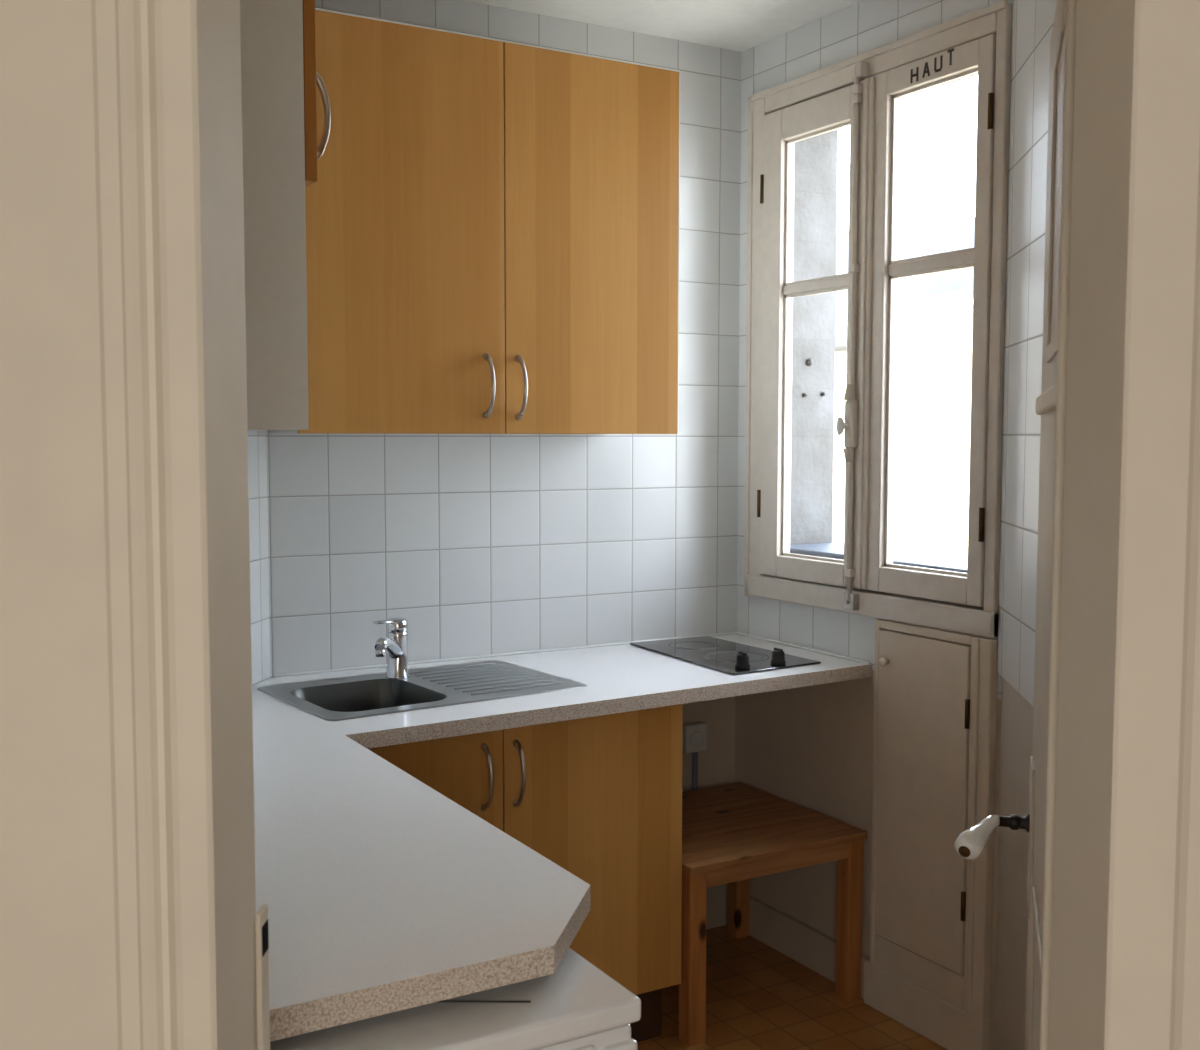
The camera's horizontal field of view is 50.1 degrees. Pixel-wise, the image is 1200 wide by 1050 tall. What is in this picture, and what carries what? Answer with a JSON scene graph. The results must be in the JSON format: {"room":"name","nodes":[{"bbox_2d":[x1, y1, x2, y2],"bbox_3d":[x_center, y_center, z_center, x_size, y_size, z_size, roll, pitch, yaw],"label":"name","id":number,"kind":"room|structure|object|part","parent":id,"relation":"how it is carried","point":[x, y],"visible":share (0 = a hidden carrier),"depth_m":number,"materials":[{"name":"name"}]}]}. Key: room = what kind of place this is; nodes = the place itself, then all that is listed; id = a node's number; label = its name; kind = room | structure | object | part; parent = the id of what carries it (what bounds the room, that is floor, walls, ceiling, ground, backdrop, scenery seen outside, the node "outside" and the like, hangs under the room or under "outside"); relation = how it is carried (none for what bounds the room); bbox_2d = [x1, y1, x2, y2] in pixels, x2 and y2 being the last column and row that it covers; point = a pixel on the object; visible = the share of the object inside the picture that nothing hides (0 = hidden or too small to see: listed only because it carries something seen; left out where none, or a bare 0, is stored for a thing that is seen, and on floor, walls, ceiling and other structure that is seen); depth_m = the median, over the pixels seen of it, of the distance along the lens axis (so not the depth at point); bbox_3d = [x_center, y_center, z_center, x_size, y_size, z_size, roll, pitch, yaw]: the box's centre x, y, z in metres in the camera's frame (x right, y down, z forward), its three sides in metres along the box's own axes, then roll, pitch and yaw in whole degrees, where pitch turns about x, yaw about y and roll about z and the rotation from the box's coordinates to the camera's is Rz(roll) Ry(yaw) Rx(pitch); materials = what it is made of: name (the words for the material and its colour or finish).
{"room":"kitchen","nodes":[
{"label":"kitchen","id":0,"kind":"room"},
{"bbox_2d":[247,430,269,685],"bbox_3d":[-0.960,0.002,2.673,0.120,2.638,1.031,1,4,9],"label":"wall","id":1,"kind":"structure","parent":0,"point":[257,447],"depth_m":3.12,"materials":[{"name":"tile"}]},
{"bbox_2d":[266,0,741,929],"bbox_3d":[-0.291,-0.060,3.564,1.550,2.638,0.150,-2,5,-30],"label":"wall","id":2,"kind":"structure","parent":0,"point":[485,544],"depth_m":3.57,"materials":[{"name":"tile"}]},
{"bbox_2d":[269,8,679,433],"bbox_3d":[-0.312,-0.683,3.169,0.992,0.914,0.432,-2,5,-30],"label":"upper cabinet","id":3,"kind":"object","parent":2,"relation":"attached to","point":[493,225],"visible":0.94,"depth_m":3.00,"materials":[{"name":"brown wood"}]},
{"bbox_3d":[-0.445,-0.663,2.905,0.498,0.910,0.018,-2,5,-30],"label":"door","id":4,"kind":"part","parent":3,"relation":"part of","materials":[{"name":"brown wood"}]},
{"bbox_3d":[-0.256,-0.326,3.002,0.016,0.152,0.045,-2,5,-30],"label":"handle","id":5,"kind":"part","parent":3,"relation":"part of","materials":[{"name":"silver metal"}]},
{"bbox_3d":[-0.183,-0.326,3.044,0.016,0.154,0.045,-2,5,-30],"label":"handle","id":6,"kind":"part","parent":3,"relation":"part of","materials":[{"name":"silver metal"}]},
{"bbox_3d":[-0.016,-0.679,3.153,0.488,0.910,0.018,-2,5,-30],"label":"door","id":7,"kind":"part","parent":3,"relation":"part of","materials":[{"name":"brown wood"}]},
{"bbox_2d":[683,721,706,753],"bbox_3d":[0.281,0.635,3.839,0.077,0.085,0.041,-2,5,-30],"label":"box","id":8,"kind":"object","parent":2,"relation":"attached to","point":[694,733],"visible":0.89,"depth_m":3.82,"materials":[{"name":"white plastic"}]},
{"bbox_2d":[691,731,703,746],"bbox_3d":[0.290,0.636,3.823,0.048,0.048,0.004,-2,5,-30],"label":"socket","id":9,"kind":"object","parent":8,"relation":"attached to","point":[697,737],"depth_m":3.82,"materials":[{"name":"white plastic"}]},
{"bbox_2d":[692,752,697,789],"bbox_3d":[0.285,0.956,3.870,0.017,0.561,0.018,-2,5,-30],"label":"cable conduit","id":10,"kind":"object","parent":2,"relation":"attached to","point":[694,755],"visible":0.34,"depth_m":3.85,"materials":[{"name":"white plastic"}]},
{"bbox_2d":[465,0,860,51],"bbox_3d":[-0.151,-1.271,0.894,4.500,0.150,4.750,-2,5,-30],"label":"ceiling","id":11,"kind":"structure","parent":0,"point":[736,25],"depth_m":3.46,"materials":[{"name":"paint"}]},
{"bbox_2d":[637,925,946,1049],"bbox_3d":[-0.172,1.496,1.077,4.460,0.120,4.750,-2,5,-30],"label":"floor","id":12,"kind":"structure","parent":0,"point":[758,997],"depth_m":3.37,"materials":[{"name":"tile"}]},
{"bbox_2d":[270,948,640,1049],"bbox_3d":[-0.323,0.969,1.635,0.542,0.854,0.552,-2,5,-30],"label":"washing machine","id":13,"kind":"object","parent":12,"relation":"on","point":[578,1006],"visible":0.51,"depth_m":1.46,"materials":[{"name":"white metal"}]},
{"bbox_3d":[-0.208,0.949,1.395,0.460,0.687,0.016,-2,5,-30],"label":"panel","id":14,"kind":"part","parent":13,"relation":"part of","materials":[{"name":"white plastic"}]},
{"bbox_3d":[0.021,0.944,1.526,0.048,0.680,0.018,-2,5,-30],"label":"panel","id":15,"kind":"part","parent":13,"relation":"part of","materials":[{"name":"white plastic"}]},
{"bbox_2d":[369,704,682,1042],"bbox_3d":[-0.311,0.861,3.053,0.991,0.871,0.425,-2,5,-30],"label":"base cabinet","id":16,"kind":"object","parent":12,"relation":"on","point":[599,798],"visible":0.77,"depth_m":3.04,"materials":[{"name":"brown wood"}]},
{"bbox_3d":[-0.441,0.804,2.789,0.503,0.710,0.018,-2,5,-30],"label":"door","id":17,"kind":"part","parent":16,"relation":"part of","materials":[{"name":"brown wood"}]},
{"bbox_3d":[-0.248,0.564,2.848,0.016,0.154,0.045,-2,5,-30],"label":"handle","id":18,"kind":"part","parent":16,"relation":"part of","materials":[{"name":"silver metal"}]},
{"bbox_3d":[-0.179,0.563,2.889,0.016,0.154,0.045,-2,5,-30],"label":"handle","id":19,"kind":"part","parent":16,"relation":"part of","materials":[{"name":"silver metal"}]},
{"bbox_2d":[252,632,871,1041],"bbox_3d":[-0.019,0.435,2.599,2.073,0.041,1.842,-2,5,-30],"label":"countertop","id":20,"kind":"structure","parent":16,"relation":"on","point":[383,893],"depth_m":1.86,"materials":[{"name":"laminate"},{"name":"chipboard"}]},
{"bbox_2d":[257,660,586,720],"bbox_3d":[-0.422,0.461,3.075,0.670,0.159,0.440,-3,5,-35],"label":"sink","id":21,"kind":"object","parent":20,"relation":"in","point":[367,695],"visible":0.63,"depth_m":3.10,"materials":[{"name":"silver metal"}]},
{"bbox_3d":[-0.537,0.469,2.976,0.290,0.156,0.318,-3,5,-35],"label":"bowl","id":22,"kind":"part","parent":21,"relation":"part of","materials":[{"name":"grey metal"}]},
{"bbox_2d":[373,617,409,678],"bbox_3d":[-0.516,0.305,3.123,0.058,0.151,0.167,1,4,17],"label":"mixer tap","id":23,"kind":"object","parent":21,"relation":"on","point":[395,643],"visible":1,"depth_m":3.15,"materials":[{"name":"silver metal"}]},
{"bbox_3d":[-0.511,0.302,3.113,0.040,0.075,0.145,1,4,10],"label":"spout","id":24,"kind":"part","parent":23,"relation":"part of","materials":[{"name":"silver metal"}]},
{"bbox_3d":[-0.518,0.246,3.147,0.051,0.037,0.110,3,5,37],"label":"lever","id":25,"kind":"part","parent":23,"relation":"part of","materials":[{"name":"silver metal"}]},
{"bbox_2d":[630,636,820,675],"bbox_3d":[0.330,0.334,3.529,0.302,0.047,0.538,-2,5,-30],"label":"cooktop","id":26,"kind":"object","parent":20,"relation":"in","point":[728,657],"visible":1,"depth_m":3.47,"materials":[{"name":"black glass"}]},
{"bbox_3d":[0.367,0.349,3.300,0.040,0.035,0.040,-2,5,-30],"label":"knob","id":27,"kind":"part","parent":26,"relation":"part of","materials":[{"name":"black plastic"}]},
{"bbox_3d":[0.466,0.345,3.360,0.040,0.035,0.040,-2,5,-30],"label":"knob","id":28,"kind":"part","parent":26,"relation":"part of","materials":[{"name":"black plastic"}]},
{"bbox_3d":[-0.011,0.787,3.038,0.482,0.710,0.018,-2,5,-30],"label":"door","id":29,"kind":"part","parent":16,"relation":"part of","materials":[{"name":"brown wood"}]},
{"bbox_2d":[679,782,867,1046],"bbox_3d":[0.324,1.036,3.532,0.568,0.458,0.566,-2,5,-30],"label":"table","id":30,"kind":"object","parent":12,"relation":"on","point":[733,834],"visible":0.62,"depth_m":3.40,"materials":[{"name":"brown wood"}]},
{"bbox_3d":[0.230,1.069,3.192,0.050,0.438,0.050,-2,5,-30],"label":"leg","id":31,"kind":"part","parent":30,"relation":"part of","materials":[{"name":"brown wood"}]},
{"bbox_3d":[0.418,1.022,3.874,0.050,0.438,0.050,-2,5,-30],"label":"leg","id":32,"kind":"part","parent":30,"relation":"part of","materials":[{"name":"brown wood"}]},
{"bbox_3d":[0.668,1.052,3.445,0.050,0.438,0.050,-2,5,-30],"label":"leg","id":33,"kind":"part","parent":30,"relation":"part of","materials":[{"name":"brown wood"}]},
{"bbox_2d":[864,619,997,1049],"bbox_3d":[0.809,0.771,3.211,0.056,1.032,0.415,-2,5,-30],"label":"base cabinet","id":34,"kind":"object","parent":12,"relation":"on","point":[928,968],"visible":0.93,"depth_m":3.19,"materials":[{"name":"paint"}]},
{"bbox_3d":[0.728,0.350,3.295,0.027,0.024,0.024,-2,5,-30],"label":"knob","id":35,"kind":"part","parent":34,"relation":"part of","materials":[{"name":"paint"}]},
{"bbox_3d":[0.810,0.682,3.227,0.025,0.805,0.308,-2,5,-30],"label":"door","id":36,"kind":"part","parent":34,"relation":"part of","materials":[{"name":"paint"}]},
{"bbox_2d":[735,0,1012,1049],"bbox_3d":[0.835,-0.100,3.434,0.270,2.738,1.500,-2,5,-30],"label":"wall","id":37,"kind":"structure","parent":0,"point":[810,747],"depth_m":3.71,"materials":[{"name":"tile"}]},
{"bbox_2d":[749,896,869,998],"bbox_3d":[0.570,1.197,3.694,0.016,0.115,0.637,-2,5,-30],"label":"baseboard","id":38,"kind":"structure","parent":37,"relation":"attached to","point":[804,944],"depth_m":3.69,"materials":[{"name":"paint"}]},
{"bbox_2d":[744,0,1012,637],"bbox_3d":[0.682,-0.487,3.372,0.150,1.460,0.966,-2,5,-30],"label":"window","id":39,"kind":"structure","parent":37,"relation":"in","point":[863,92],"depth_m":3.31,"materials":[{"name":"paint"}]},
{"bbox_3d":[0.593,-0.501,3.548,0.050,1.317,0.420,-2,5,-30],"label":"sash","id":40,"kind":"part","parent":39,"relation":"part of","materials":[{"name":"paint"}]},
{"bbox_3d":[0.630,-0.260,3.368,0.040,0.051,0.042,-2,5,-30],"label":"turn knob","id":41,"kind":"part","parent":39,"relation":"part of","materials":[{"name":"metal"}]},
{"bbox_3d":[0.660,-0.488,3.349,0.022,1.385,0.028,-2,5,-30],"label":"bolt rod","id":42,"kind":"part","parent":39,"relation":"part of","materials":[{"name":"paint"}]},
{"bbox_3d":[0.809,-0.478,3.177,0.050,1.319,0.432,-2,5,-30],"label":"sash","id":43,"kind":"part","parent":39,"relation":"part of","materials":[{"name":"paint"}]},
{"bbox_2d":[790,542,967,572],"bbox_3d":[0.865,0.150,3.498,0.310,0.132,0.910,-2,5,-30],"label":"windowsill","id":44,"kind":"structure","parent":37,"relation":"attached to","point":[957,562],"depth_m":3.53,"materials":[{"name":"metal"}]},
{"bbox_2d":[993,0,1056,1049],"bbox_3d":[0.888,0.045,2.078,0.126,2.638,1.828,1,4,7],"label":"wall","id":45,"kind":"structure","parent":0,"point":[1032,20],"depth_m":2.79,"materials":[{"name":"tile"}]},
{"bbox_3d":[-0.777,0.071,1.686,0.120,2.638,1.180,-2,5,-30],"label":"wall","id":46,"kind":"structure","parent":0,"visible":0},
{"bbox_2d":[240,0,330,429],"bbox_3d":[-0.685,-0.609,2.032,0.426,0.914,0.401,-2,5,-30],"label":"upper cabinet","id":47,"kind":"object","parent":46,"relation":"attached to","point":[279,76],"visible":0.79,"depth_m":1.93,"materials":[{"name":"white wood"}]},
{"bbox_3d":[-0.537,-0.803,2.105,0.019,0.537,0.399,-2,5,-30],"label":"door","id":48,"kind":"part","parent":47,"relation":"part of","materials":[{"name":"brown wood"}]},
{"bbox_3d":[-0.432,-0.632,1.987,0.033,0.142,0.016,-2,5,-30],"label":"handle","id":49,"kind":"part","parent":47,"relation":"part of","materials":[{"name":"silver metal"}]},
{"label":"outside","id":50,"kind":"structure","parent":0,"visible":0},
{"bbox_3d":[9.732,6.399,18.459,29.730,0.300,45.000,-2,5,-30],"label":"ground","id":51,"kind":"structure","parent":50,"visible":0},
{"bbox_2d":[832,213,974,542],"bbox_3d":[2.393,1.455,16.999,3.550,9.750,7.550,-2,5,-30],"label":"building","id":52,"kind":"structure","parent":51,"relation":"on","point":[936,233],"depth_m":13.19,"materials":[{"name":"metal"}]},
{"bbox_2d":[893,290,972,553],"bbox_3d":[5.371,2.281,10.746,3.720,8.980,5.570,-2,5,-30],"label":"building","id":53,"kind":"structure","parent":51,"relation":"on","point":[934,360],"depth_m":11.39,"materials":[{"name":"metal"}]},
{"bbox_3d":[3.928,-1.761,9.609,0.280,0.200,5.550,-2,5,-30],"label":"cornice","id":54,"kind":"part","parent":53,"relation":"part of","materials":[{"name":"white"}]},
{"bbox_3d":[0.000,0.111,1.125,3.342,2.638,2.003,-2,5,-30],"label":"wall","id":55,"kind":"structure","parent":0,"visible":0},
{"bbox_2d":[0,0,269,1049],"bbox_3d":[-0.435,0.384,1.136,0.246,2.090,0.152,0,4,2],"label":"trim","id":56,"kind":"structure","parent":55,"relation":"attached to","point":[129,918],"depth_m":1.05,"materials":[{"name":"paint"}]},
{"bbox_2d":[954,0,1076,1049],"bbox_3d":[0.496,0.365,1.550,0.139,2.048,0.708,1,4,17],"label":"door","id":57,"kind":"structure","parent":55,"relation":"in","point":[1039,824],"depth_m":1.52,"materials":[{"name":"paint"}]},
{"bbox_3d":[0.589,0.424,1.834,0.052,0.026,0.026,1,4,17],"label":"handle","id":58,"kind":"part","parent":57,"relation":"part of","materials":[{"name":"metal"}]},
{"bbox_3d":[0.608,0.438,1.814,0.004,0.210,0.080,1,4,17],"label":"lock plate","id":59,"kind":"part","parent":57,"relation":"part of","materials":[{"name":"paint"}]},
{"bbox_3d":[0.517,0.846,1.538,0.004,0.715,0.383,1,4,17],"label":"panel moulding","id":60,"kind":"part","parent":57,"relation":"part of","materials":[{"name":"paint"}]},
{"bbox_3d":[0.511,-0.141,1.459,0.012,0.024,0.560,1,4,17],"label":"rail moulding","id":61,"kind":"part","parent":57,"relation":"part of","materials":[{"name":"paint"}]},
{"bbox_3d":[0.516,-0.383,1.442,0.004,0.380,0.363,1,4,17],"label":"panel moulding","id":62,"kind":"part","parent":57,"relation":"part of","materials":[{"name":"paint"}]},
{"bbox_2d":[1049,0,1199,1049],"bbox_3d":[0.488,0.386,1.129,0.143,2.090,0.146,0,4,0],"label":"trim","id":63,"kind":"structure","parent":55,"relation":"attached to","point":[1125,958],"depth_m":1.05,"materials":[{"name":"paint"}]}
]}

